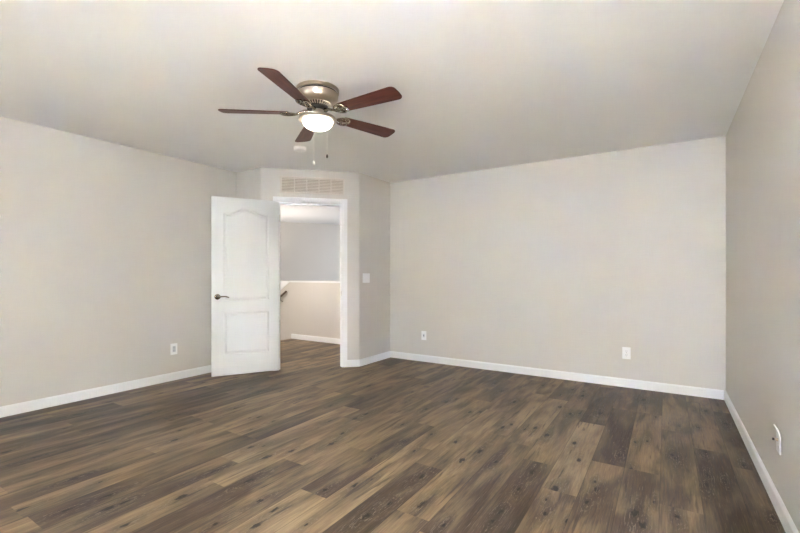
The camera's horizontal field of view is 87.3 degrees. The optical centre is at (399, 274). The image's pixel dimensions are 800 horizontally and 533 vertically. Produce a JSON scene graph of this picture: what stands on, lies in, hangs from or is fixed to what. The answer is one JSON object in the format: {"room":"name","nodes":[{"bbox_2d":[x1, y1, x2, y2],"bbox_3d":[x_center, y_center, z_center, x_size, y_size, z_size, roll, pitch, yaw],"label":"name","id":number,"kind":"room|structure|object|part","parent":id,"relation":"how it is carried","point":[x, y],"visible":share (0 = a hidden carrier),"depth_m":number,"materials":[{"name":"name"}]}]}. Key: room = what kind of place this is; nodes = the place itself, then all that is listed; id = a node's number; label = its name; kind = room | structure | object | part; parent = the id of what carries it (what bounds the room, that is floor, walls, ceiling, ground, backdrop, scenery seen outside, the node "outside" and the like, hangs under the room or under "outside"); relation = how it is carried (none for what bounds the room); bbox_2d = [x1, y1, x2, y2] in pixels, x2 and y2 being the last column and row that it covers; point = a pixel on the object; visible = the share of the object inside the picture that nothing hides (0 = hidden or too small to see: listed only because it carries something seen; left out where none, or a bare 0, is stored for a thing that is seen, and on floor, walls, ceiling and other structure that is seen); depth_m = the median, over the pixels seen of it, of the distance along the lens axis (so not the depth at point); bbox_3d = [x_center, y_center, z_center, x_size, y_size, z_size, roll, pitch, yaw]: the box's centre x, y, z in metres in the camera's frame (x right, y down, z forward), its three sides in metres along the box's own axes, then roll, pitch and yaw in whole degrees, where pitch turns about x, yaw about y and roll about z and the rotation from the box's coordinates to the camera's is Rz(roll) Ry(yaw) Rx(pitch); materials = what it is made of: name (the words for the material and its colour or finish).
{"room":"empty bedroom","nodes":[
{"label":"empty bedroom","id":0,"kind":"room"},
{"bbox_2d":[0,116,236,406],"bbox_3d":[-3.212,-0.062,3.624,0.115,2.464,4.306,0,0,32],"label":"wall","id":1,"kind":"structure","parent":0,"point":[105,247],"depth_m":4.01,"materials":[{"name":"beige paint"}]},
{"bbox_2d":[0,365,210,417],"bbox_3d":[-3.158,1.126,3.590,0.013,0.088,4.076,0,0,32],"label":"baseboard","id":2,"kind":"structure","parent":1,"relation":"attached to","point":[13,409],"depth_m":3.99,"materials":[{"name":"white paint"}]},
{"bbox_2d":[170,343,176,354],"bbox_3d":[-2.498,0.825,4.633,0.008,0.122,0.076,0,0,32],"label":"wall outlet","id":3,"kind":"object","parent":1,"relation":"attached to","point":[173,347],"visible":1,"depth_m":4.62,"materials":[{"name":"white plastic"}]},
{"bbox_2d":[237,168,259,199],"bbox_3d":[-1.899,-0.062,5.273,0.564,2.464,0.115,0,0,32],"label":"wall","id":4,"kind":"structure","parent":0,"point":[248,181],"depth_m":5.18,"materials":[{"name":"beige paint"}]},
{"bbox_2d":[280,281,287,288],"bbox_3d":[-2.773,1.960,9.531,3.100,3.620,0.120,0,0,32],"label":"wall","id":5,"kind":"structure","parent":0,"point":[282,283],"depth_m":9.37,"materials":[{"name":"white paint"}]},
{"bbox_2d":[280,222,339,280],"bbox_3d":[-2.505,1.238,10.564,6.174,5.064,0.120,0,0,-27],"label":"wall","id":6,"kind":"structure","parent":0,"point":[308,251],"depth_m":10.61,"materials":[{"name":"beige paint"}]},
{"bbox_2d":[280,281,339,339],"bbox_3d":[-2.144,1.945,7.829,5.188,3.650,0.148,0,0,32],"label":"wall","id":7,"kind":"structure","parent":0,"point":[311,308],"depth_m":7.40,"materials":[{"name":"beige paint"}]},
{"bbox_2d":[291,334,339,343],"bbox_3d":[-0.985,1.126,7.014,2.358,0.088,0.013,0,0,32],"label":"baseboard","id":8,"kind":"structure","parent":7,"relation":"attached to","point":[293,336],"depth_m":7.32,"materials":[{"name":"white paint"}]},
{"bbox_2d":[260,167,359,359],"bbox_3d":[-1.113,-0.062,5.255,1.209,2.464,0.115,0,0,-13],"label":"wall","id":9,"kind":"structure","parent":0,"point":[269,177],"depth_m":5.30,"materials":[{"name":"beige paint"}]},
{"bbox_2d":[273,196,346,370],"bbox_3d":[-1.117,0.112,5.247,0.900,2.116,0.135,0,0,-13],"label":"door frame","id":10,"kind":"structure","parent":9,"relation":"in","point":[342,204],"depth_m":5.27,"materials":[{"name":"white paint"}]},
{"bbox_2d":[211,196,279,376],"bbox_3d":[-1.789,0.136,4.898,0.762,2.036,0.130,0,0,-28],"label":"door","id":11,"kind":"structure","parent":10,"relation":"attached to","point":[245,285],"depth_m":4.87,"materials":[{"name":"white paint"}]},
{"bbox_3d":[-2.013,0.254,4.737,0.152,0.064,0.055,0,0,-28],"label":"lever handle","id":12,"kind":"part","parent":11,"relation":"part of","materials":[{"name":"silver metal"}]},
{"bbox_2d":[280,176,343,194],"bbox_3d":[-1.082,-1.100,5.199,0.780,0.208,0.012,0,0,-13],"label":"grille","id":13,"kind":"object","parent":9,"relation":"attached to","point":[288,184],"visible":1,"depth_m":5.19,"materials":[{"name":"metal"}]},
{"bbox_2d":[360,173,389,358],"bbox_3d":[-0.343,-0.062,5.710,0.115,2.464,0.810,0,0,32],"label":"wall","id":14,"kind":"structure","parent":0,"point":[374,192],"depth_m":5.61,"materials":[{"name":"beige paint"}]},
{"bbox_2d":[363,273,369,282],"bbox_3d":[-0.437,0.048,5.444,0.010,0.122,0.148,0,0,32],"label":"light switch","id":15,"kind":"object","parent":14,"relation":"attached to","point":[366,276],"visible":1,"depth_m":5.45,"materials":[{"name":"white plastic"}]},
{"bbox_2d":[347,351,389,366],"bbox_3d":[-0.367,1.126,5.567,0.107,0.088,0.818,0,0,40],"label":"baseboard","id":16,"kind":"structure","parent":14,"relation":"attached to","point":[360,362],"depth_m":5.46,"materials":[{"name":"white paint"}]},
{"bbox_2d":[0,0,783,224],"bbox_3d":[-1.194,-1.354,6.435,10.085,0.120,11.215,0,0,32],"label":"ceiling","id":17,"kind":"structure","parent":0,"point":[482,84],"depth_m":2.69,"materials":[{"name":"white paint"}]},
{"bbox_2d":[293,146,306,152],"bbox_3d":[-1.021,-1.275,4.276,0.132,0.039,0.132,0,0,32],"label":"smoke detector","id":18,"kind":"object","parent":17,"relation":"attached to","point":[300,149],"visible":1,"depth_m":4.24,"materials":[{"name":"white plastic"}]},
{"bbox_2d":[218,67,401,164],"bbox_3d":[-0.532,-1.045,2.908,1.236,0.498,1.290,0,0,32],"label":"ceiling fan","id":19,"kind":"object","parent":17,"relation":"hanging from","point":[318,99],"visible":1,"depth_m":2.83,"materials":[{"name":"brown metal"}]},
{"bbox_3d":[-1.006,-1.124,2.901,0.473,0.006,0.134,0,11,-4],"label":"blade","id":20,"kind":"part","parent":19,"relation":"part of","materials":[{"name":"brown wood"}]},
{"bbox_3d":[-0.678,-1.124,2.514,0.134,0.006,0.473,12,3,13],"label":"blade","id":21,"kind":"part","parent":19,"relation":"part of","materials":[{"name":"brown wood"}]},
{"bbox_3d":[-0.739,-1.124,3.333,0.134,0.006,0.473,-12,5,-22],"label":"blade","id":22,"kind":"part","parent":19,"relation":"part of","materials":[{"name":"brown wood"}]},
{"bbox_3d":[-0.575,-1.042,2.933,0.208,0.067,0.208,0,0,32],"label":"lamp shade","id":23,"kind":"part","parent":19,"relation":"part of","materials":[{"name":"white glass"}]},
{"bbox_2d":[306,98,331,107],"bbox_3d":[-0.575,-1.182,2.933,0.195,0.027,0.194,0,0,32],"label":"vent","id":24,"kind":"object","parent":19,"relation":"attached to","point":[317,102],"depth_m":2.87,"materials":[{"name":"silver metal"}]},
{"bbox_3d":[-0.246,-1.124,3.212,0.473,0.006,0.134,0,-11,-40],"label":"blade","id":25,"kind":"part","parent":19,"relation":"part of","materials":[{"name":"brown wood"}]},
{"bbox_3d":[-0.208,-1.124,2.707,0.473,0.006,0.134,0,-11,32],"label":"blade","id":26,"kind":"part","parent":19,"relation":"part of","materials":[{"name":"brown wood"}]},
{"bbox_2d":[0,339,785,532],"bbox_3d":[-0.928,1.270,3.376,6.355,0.200,6.335,0,0,32],"label":"floor","id":27,"kind":"structure","parent":0,"point":[311,444],"depth_m":2.65,"materials":[{"name":"wood"}]},
{"bbox_2d":[390,136,725,390],"bbox_3d":[1.480,-0.062,4.964,3.992,2.464,0.115,0,0,32],"label":"wall","id":28,"kind":"structure","parent":0,"point":[565,264],"depth_m":4.61,"materials":[{"name":"beige paint"}]},
{"bbox_2d":[421,331,425,339],"bbox_3d":[0.320,0.821,5.628,0.074,0.120,0.008,0,0,32],"label":"jack plate","id":29,"kind":"object","parent":28,"relation":"attached to","point":[423,333],"visible":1,"depth_m":5.63,"materials":[{"name":"white plastic"}]},
{"bbox_2d":[390,351,723,399],"bbox_3d":[1.440,1.126,4.913,3.750,0.088,0.013,0,0,32],"label":"baseboard","id":30,"kind":"structure","parent":28,"relation":"attached to","point":[605,380],"depth_m":4.61,"materials":[{"name":"white paint"}]},
{"bbox_2d":[622,347,630,358],"bbox_3d":[2.345,0.816,4.341,0.076,0.122,0.009,0,0,32],"label":"wall outlet","id":31,"kind":"object","parent":28,"relation":"attached to","point":[626,351],"visible":1,"depth_m":4.34,"materials":[{"name":"white plastic"}]},
{"bbox_2d":[726,0,799,532],"bbox_3d":[1.578,-0.062,1.501,0.115,2.464,5.857,0,0,32],"label":"wall","id":32,"kind":"structure","parent":0,"point":[763,134],"depth_m":2.28,"materials":[{"name":"beige paint"}]},
{"bbox_2d":[724,390,798,532],"bbox_3d":[1.524,1.126,1.536,0.013,0.088,5.627,0,0,32],"label":"baseboard","id":33,"kind":"structure","parent":32,"relation":"attached to","point":[780,508],"depth_m":2.33,"materials":[{"name":"white paint"}]},
{"bbox_2d":[772,424,780,454],"bbox_3d":[1.841,0.808,2.053,0.027,0.124,0.072,0,0,32],"label":"cable plate","id":34,"kind":"object","parent":32,"relation":"attached to","point":[778,435],"visible":1,"depth_m":2.04,"materials":[{"name":"white plastic"}]}
]}

